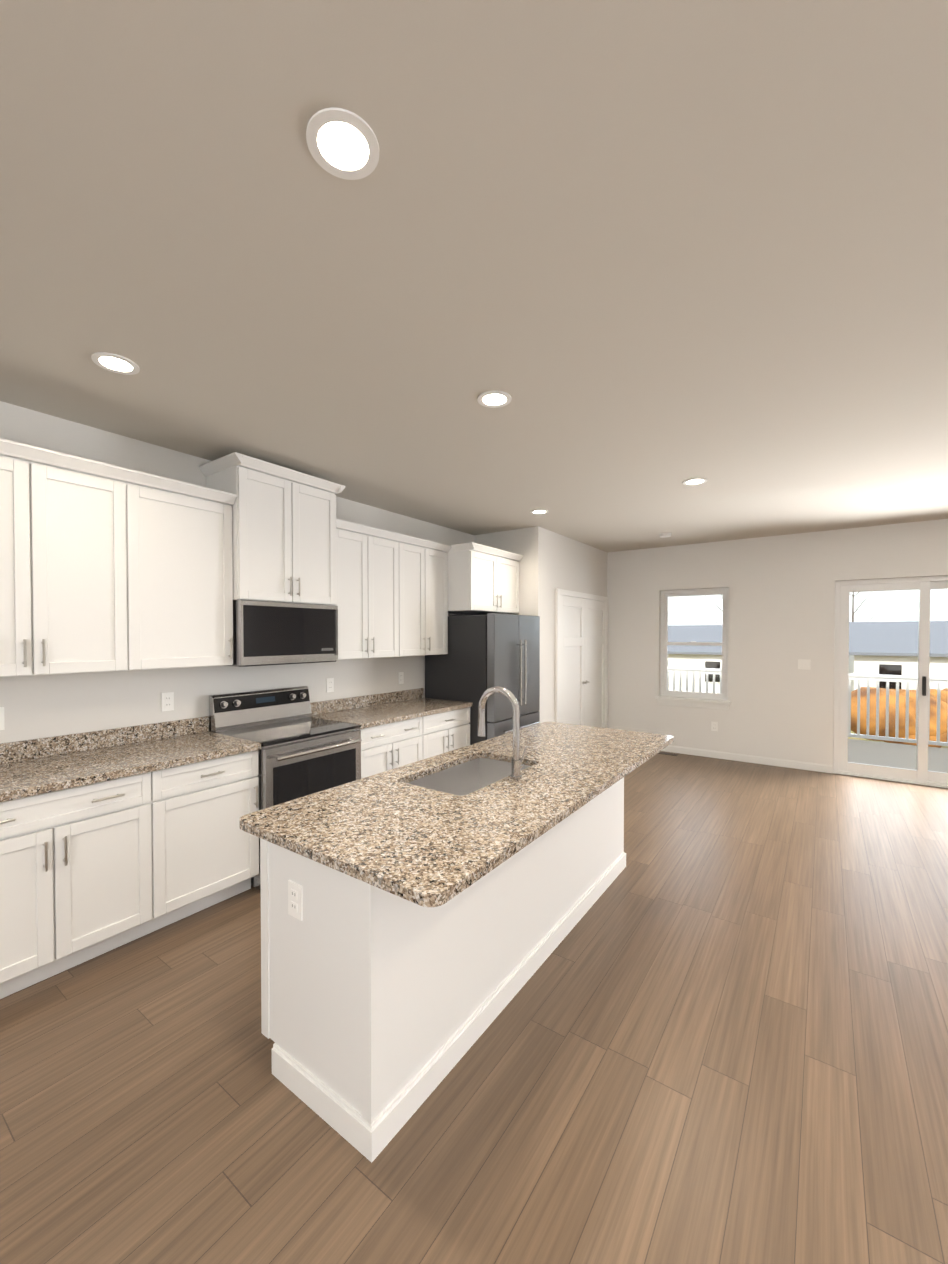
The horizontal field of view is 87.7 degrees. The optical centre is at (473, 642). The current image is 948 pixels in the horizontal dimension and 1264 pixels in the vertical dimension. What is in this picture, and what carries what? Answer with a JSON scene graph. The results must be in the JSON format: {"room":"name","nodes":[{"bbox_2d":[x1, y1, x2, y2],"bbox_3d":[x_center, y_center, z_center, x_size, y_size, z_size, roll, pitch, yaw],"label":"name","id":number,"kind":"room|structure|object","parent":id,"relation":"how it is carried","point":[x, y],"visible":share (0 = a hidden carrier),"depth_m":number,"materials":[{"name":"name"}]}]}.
{"room":"kitchen","nodes":[
{"label":"kitchen","id":0,"kind":"room"},
{"bbox_2d":[0,401,473,743],"bbox_3d":[-1.708,0.138,3.578,0.140,2.740,10.170,1,1,35],"label":"wall","id":1,"kind":"structure","parent":0,"point":[40,706],"depth_m":3.03,"materials":[{"name":"white paint"}]},
{"bbox_2d":[0,707,4,729],"bbox_3d":[-2.403,0.385,2.474,0.009,0.116,0.072,1,1,35],"label":"outlet","id":2,"kind":"object","parent":1,"relation":"attached to","point":[2,727],"visible":1,"depth_m":2.50,"materials":[{"name":"white plastic"}]},
{"bbox_2d":[0,438,143,676],"bbox_3d":[-2.223,-0.379,2.424,0.341,1.070,0.905,1,1,35],"label":"upper cabinet","id":3,"kind":"object","parent":1,"relation":"attached to","point":[104,567],"depth_m":2.44,"materials":[{"name":"white wood"}]},
{"bbox_2d":[0,716,207,763],"bbox_3d":[-2.712,0.567,2.027,0.020,0.099,3.188,1,1,35],"label":"backsplash","id":4,"kind":"structure","parent":1,"relation":"attached to","point":[78,742],"depth_m":2.81,"materials":[{"name":"beige stone"}]},
{"bbox_2d":[161,692,173,711],"bbox_3d":[-1.939,0.375,3.126,0.009,0.116,0.072,1,1,35],"label":"outlet","id":5,"kind":"object","parent":1,"relation":"attached to","point":[167,701],"visible":1,"depth_m":3.12,"materials":[{"name":"white plastic"}]},
{"bbox_2d":[144,473,235,669],"bbox_3d":[-1.844,-0.387,2.956,0.341,1.070,0.641,1,1,35],"label":"upper cabinet","id":6,"kind":"object","parent":1,"relation":"attached to","point":[188,549],"depth_m":2.90,"materials":[{"name":"white wood"}]},
{"bbox_2d":[199,452,344,605],"bbox_3d":[-1.393,-0.723,3.494,0.447,0.895,0.852,1,1,35],"label":"upper cabinet","id":7,"kind":"object","parent":1,"relation":"attached to","point":[284,533],"visible":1,"depth_m":3.31,"materials":[{"name":"white wood"}]},
{"bbox_2d":[227,600,337,666],"bbox_3d":[-1.400,-0.063,3.509,0.413,0.420,0.754,1,1,35],"label":"microwave","id":8,"kind":"object","parent":7,"relation":"attached to","point":[270,633],"visible":0.94,"depth_m":3.33,"materials":[{"name":"silver metal"}]},
{"bbox_2d":[326,678,333,691],"bbox_3d":[-1.209,0.359,4.153,0.009,0.116,0.072,1,1,35],"label":"outlet","id":9,"kind":"object","parent":1,"relation":"attached to","point":[329,684],"visible":1,"depth_m":4.15,"materials":[{"name":"white plastic"}]},
{"bbox_2d":[311,688,423,715],"bbox_3d":[-0.936,0.529,4.525,0.020,0.099,1.414,1,1,35],"label":"backsplash","id":10,"kind":"structure","parent":1,"relation":"attached to","point":[412,694],"depth_m":4.43,"materials":[{"name":"beige stone"}]},
{"bbox_2d":[333,518,404,659],"bbox_3d":[-0.988,-0.406,4.160,0.341,1.070,0.782,1,1,35],"label":"upper cabinet","id":11,"kind":"object","parent":1,"relation":"attached to","point":[392,592],"depth_m":4.05,"materials":[{"name":"white wood"}]},
{"bbox_2d":[398,672,403,683],"bbox_3d":[-0.717,0.349,4.846,0.009,0.116,0.072,1,1,35],"label":"outlet","id":12,"kind":"object","parent":1,"relation":"attached to","point":[400,677],"visible":1,"depth_m":4.84,"materials":[{"name":"white plastic"}]},
{"bbox_2d":[405,535,448,655],"bbox_3d":[-0.613,-0.414,4.688,0.341,1.070,0.751,1,1,35],"label":"upper cabinet","id":13,"kind":"object","parent":1,"relation":"attached to","point":[426,562],"depth_m":4.62,"materials":[{"name":"white wood"}]},
{"bbox_2d":[446,542,522,614],"bbox_3d":[-0.008,-0.638,5.258,0.662,0.640,0.972,1,1,35],"label":"upper cabinet","id":14,"kind":"object","parent":1,"relation":"attached to","point":[483,579],"visible":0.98,"depth_m":4.92,"materials":[{"name":"white wood"}]},
{"bbox_2d":[0,751,947,1263],"bbox_3d":[1.202,1.600,1.532,7.280,0.120,10.170,1,1,35],"label":"floor","id":15,"kind":"structure","parent":0,"point":[716,1031],"depth_m":1.71,"materials":[{"name":"brown wood"}]},
{"bbox_2d":[0,768,171,998],"bbox_3d":[-2.111,1.089,2.367,0.616,0.875,0.906,1,1,35],"label":"base cabinet","id":16,"kind":"object","parent":15,"relation":"on","point":[111,839],"depth_m":2.28,"materials":[{"name":"white wood"}]},
{"bbox_2d":[0,732,260,803],"bbox_3d":[-2.462,0.639,1.843,0.641,0.039,3.200,1,1,35],"label":"countertop","id":17,"kind":"structure","parent":16,"relation":"on","point":[19,779],"depth_m":2.53,"materials":[{"name":"beige stone"}]},
{"bbox_2d":[168,748,260,922],"bbox_3d":[-1.732,1.081,2.900,0.616,0.875,0.642,1,1,35],"label":"base cabinet","id":18,"kind":"object","parent":15,"relation":"on","point":[214,861],"depth_m":2.76,"materials":[{"name":"white wood"}]},
{"bbox_2d":[209,686,361,889],"bbox_3d":[-1.275,0.933,3.436,0.720,1.155,0.758,1,1,35],"label":"range","id":19,"kind":"object","parent":15,"relation":"on","point":[302,752],"visible":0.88,"depth_m":3.33,"materials":[{"name":"silver metal"}]},
{"bbox_2d":[358,716,429,778],"bbox_3d":[-0.876,1.062,4.103,0.616,0.875,0.782,1,1,35],"label":"base cabinet","id":20,"kind":"object","parent":15,"relation":"on","point":[401,728],"depth_m":3.91,"materials":[{"name":"white wood"}]},
{"bbox_2d":[312,696,472,727],"bbox_3d":[-0.683,0.600,4.347,0.641,0.039,1.414,1,1,35],"label":"countertop","id":21,"kind":"structure","parent":20,"relation":"on","point":[377,714],"depth_m":4.18,"materials":[{"name":"beige stone"}]},
{"bbox_2d":[260,774,627,1162],"bbox_3d":[0.105,1.083,2.574,0.645,0.882,2.295,1,1,35],"label":"kitchen island","id":22,"kind":"object","parent":15,"relation":"on","point":[420,919],"depth_m":1.69,"materials":[{"name":"white wood"}]},
{"bbox_2d":[239,722,673,913],"bbox_3d":[0.223,0.626,2.461,0.920,0.032,2.405,1,1,35],"label":"island countertop","id":23,"kind":"structure","parent":22,"relation":"on","point":[418,845],"depth_m":1.79,"materials":[{"name":"beige stone"}]},
{"bbox_2d":[403,754,534,793],"bbox_3d":[-0.006,0.747,2.365,0.444,0.231,0.734,1,1,35],"label":"sink","id":24,"kind":"object","parent":23,"relation":"in","point":[478,771],"depth_m":2.65,"materials":[{"name":"silver metal"}]},
{"bbox_2d":[478,686,527,779],"bbox_3d":[0.126,0.407,2.287,0.244,0.410,0.078,1,1,35],"label":"faucet","id":25,"kind":"object","parent":23,"relation":"on","point":[516,764],"visible":0.98,"depth_m":2.22,"materials":[{"name":"silver metal"}]},
{"bbox_2d":[430,708,469,756],"bbox_3d":[-0.501,1.054,4.631,0.616,0.875,0.751,1,1,35],"label":"base cabinet","id":26,"kind":"object","parent":15,"relation":"on","point":[449,731],"depth_m":4.49,"materials":[{"name":"white wood"}]},
{"bbox_2d":[425,613,539,744],"bbox_3d":[0.127,0.601,5.201,0.918,1.765,0.902,1,1,35],"label":"fridge","id":27,"kind":"object","parent":15,"relation":"on","point":[482,656],"visible":0.67,"depth_m":4.82,"materials":[{"name":"grey metal"}]},
{"bbox_2d":[657,752,678,755],"bbox_3d":[2.519,1.460,6.490,0.300,0.005,0.100,1,1,35],"label":"floor vent","id":28,"kind":"object","parent":15,"relation":"in","point":[672,754],"visible":0.9,"depth_m":6.48,"materials":[{"name":"brown"}]},
{"bbox_2d":[0,0,947,551],"bbox_3d":[1.202,-1.260,1.488,7.280,0.120,10.170,1,1,35],"label":"ceiling","id":29,"kind":"structure","parent":0,"point":[640,262],"depth_m":1.52,"materials":[{"name":"beige paint"}]},
{"bbox_2d":[91,352,139,374],"bbox_3d":[-1.550,-1.206,2.138,0.170,0.006,0.170,1,1,35],"label":"recessed light","id":30,"kind":"object","parent":29,"relation":"in","point":[115,363],"visible":1,"depth_m":2.14,"materials":[{"name":"white plastic"}]},
{"bbox_2d":[306,107,378,179],"bbox_3d":[-0.314,-1.192,1.186,0.170,0.006,0.170,1,1,35],"label":"recessed light","id":31,"kind":"object","parent":29,"relation":"in","point":[342,143],"visible":1,"depth_m":1.18,"materials":[{"name":"white"}]},
{"bbox_2d":[477,390,511,407],"bbox_3d":[0.102,-1.211,2.461,0.170,0.006,0.170,1,1,35],"label":"recessed light","id":32,"kind":"object","parent":29,"relation":"in","point":[494,399],"visible":1,"depth_m":2.46,"materials":[{"name":"white"}]},
{"bbox_2d":[530,509,547,513],"bbox_3d":[0.625,-1.246,4.715,0.170,0.006,0.170,1,1,35],"label":"recessed light","id":33,"kind":"object","parent":29,"relation":"in","point":[540,511],"visible":0.98,"depth_m":4.70,"materials":[{"name":"white plastic"}]},
{"bbox_2d":[659,532,671,537],"bbox_3d":[2.223,-1.247,5.738,0.136,0.034,0.136,1,1,35],"label":"smoke detector","id":34,"kind":"object","parent":29,"relation":"attached to","point":[665,535],"visible":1,"depth_m":5.69,"materials":[{"name":"white plastic"}]},
{"bbox_2d":[683,478,706,484],"bbox_3d":[1.693,-1.232,3.784,0.170,0.006,0.170,1,1,35],"label":"recessed light","id":35,"kind":"object","parent":29,"relation":"in","point":[695,481],"visible":0.98,"depth_m":3.78,"materials":[{"name":"white plastic"}]},
{"bbox_2d":[474,526,606,722],"bbox_3d":[0.955,0.094,6.470,0.850,2.740,2.090,1,1,35],"label":"wall","id":36,"kind":"structure","parent":0,"point":[550,562],"depth_m":5.59,"materials":[{"name":"white paint"}]},
{"bbox_2d":[555,588,607,727],"bbox_3d":[1.437,0.416,6.359,0.068,2.098,1.626,1,1,35],"label":"door","id":37,"kind":"structure","parent":36,"relation":"attached to","point":[581,658],"depth_m":6.29,"materials":[{"name":"white wood"}]},
{"bbox_2d":[607,519,947,764],"bbox_3d":[4.108,0.107,5.597,7.000,2.740,0.140,1,1,35],"label":"wall","id":38,"kind":"structure","parent":0,"point":[781,607],"depth_m":5.96,"materials":[{"name":"white paint"}]},
{"bbox_2d":[655,588,730,709],"bbox_3d":[2.861,0.072,6.449,0.910,1.533,0.176,1,1,35],"label":"window","id":39,"kind":"structure","parent":38,"relation":"in","point":[696,699],"depth_m":6.44,"materials":[{"name":"white"}]},
{"bbox_2d":[711,722,717,730],"bbox_3d":[3.053,1.067,6.269,0.072,0.116,0.009,1,1,35],"label":"outlet","id":40,"kind":"object","parent":38,"relation":"attached to","point":[714,726],"visible":1,"depth_m":6.27,"materials":[{"name":"white plastic"}]},
{"bbox_2d":[661,745,832,773],"bbox_3d":[2.972,1.421,6.326,2.628,0.090,0.020,1,1,35],"label":"baseboard","id":41,"kind":"structure","parent":38,"relation":"attached to","point":[760,760],"depth_m":6.01,"materials":[{"name":"white wood"}]},
{"bbox_2d":[798,659,810,669],"bbox_3d":[3.819,0.255,5.712,0.120,0.116,0.010,1,1,35],"label":"light switch","id":42,"kind":"object","parent":38,"relation":"attached to","point":[804,664],"visible":1,"depth_m":5.71,"materials":[{"name":"white plastic"}]},
{"bbox_2d":[833,576,947,787],"bbox_3d":[4.708,0.399,5.169,1.516,2.167,0.129,1,1,35],"label":"sliding glass door","id":43,"kind":"structure","parent":38,"relation":"attached to","point":[922,774],"depth_m":5.33,"materials":[{"name":"white plastic"}]},
{"label":"outside","id":44,"kind":"structure","parent":0,"visible":0},
{"bbox_2d":[833,721,947,748],"bbox_3d":[47.474,3.808,55.453,140.000,0.200,131.260,1,1,35],"label":"ground","id":45,"kind":"structure","parent":44,"point":[852,732],"depth_m":21.52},
{"bbox_2d":[667,625,721,692],"bbox_3d":[14.802,1.935,35.864,16.200,6.350,9.800,1,1,35],"label":"house","id":46,"kind":"structure","parent":45,"relation":"on","point":[686,655],"depth_m":31.43,"materials":[{"name":"white"}]},
{"bbox_2d":[706,592,947,747],"bbox_3d":[24.409,-0.737,21.119,57.464,9.949,34.493,1,1,35],"label":"trees","id":47,"kind":"object","parent":45,"relation":"on","point":[902,712],"depth_m":16.85,"materials":[{"name":"brown plant"}]},
{"bbox_2d":[848,739,947,772],"bbox_3d":[5.348,3.012,6.610,7.300,2.900,2.865,1,1,35],"label":"deck","id":48,"kind":"object","parent":45,"relation":"on","point":[885,755],"depth_m":6.81,"materials":[{"name":"beige"}]},
{"bbox_2d":[667,667,947,745],"bbox_3d":[5.361,0.992,6.597,7.290,1.140,2.810,1,1,35],"label":"deck railing","id":49,"kind":"object","parent":48,"relation":"on","point":[887,679],"depth_m":7.59,"materials":[{"name":"white plastic"}]},
{"bbox_2d":[849,621,947,690],"bbox_3d":[27.377,1.986,24.471,14.700,6.200,9.800,1,1,35],"label":"house","id":50,"kind":"structure","parent":45,"relation":"on","point":[938,645],"depth_m":24.46,"materials":[{"name":"white"}]}
]}

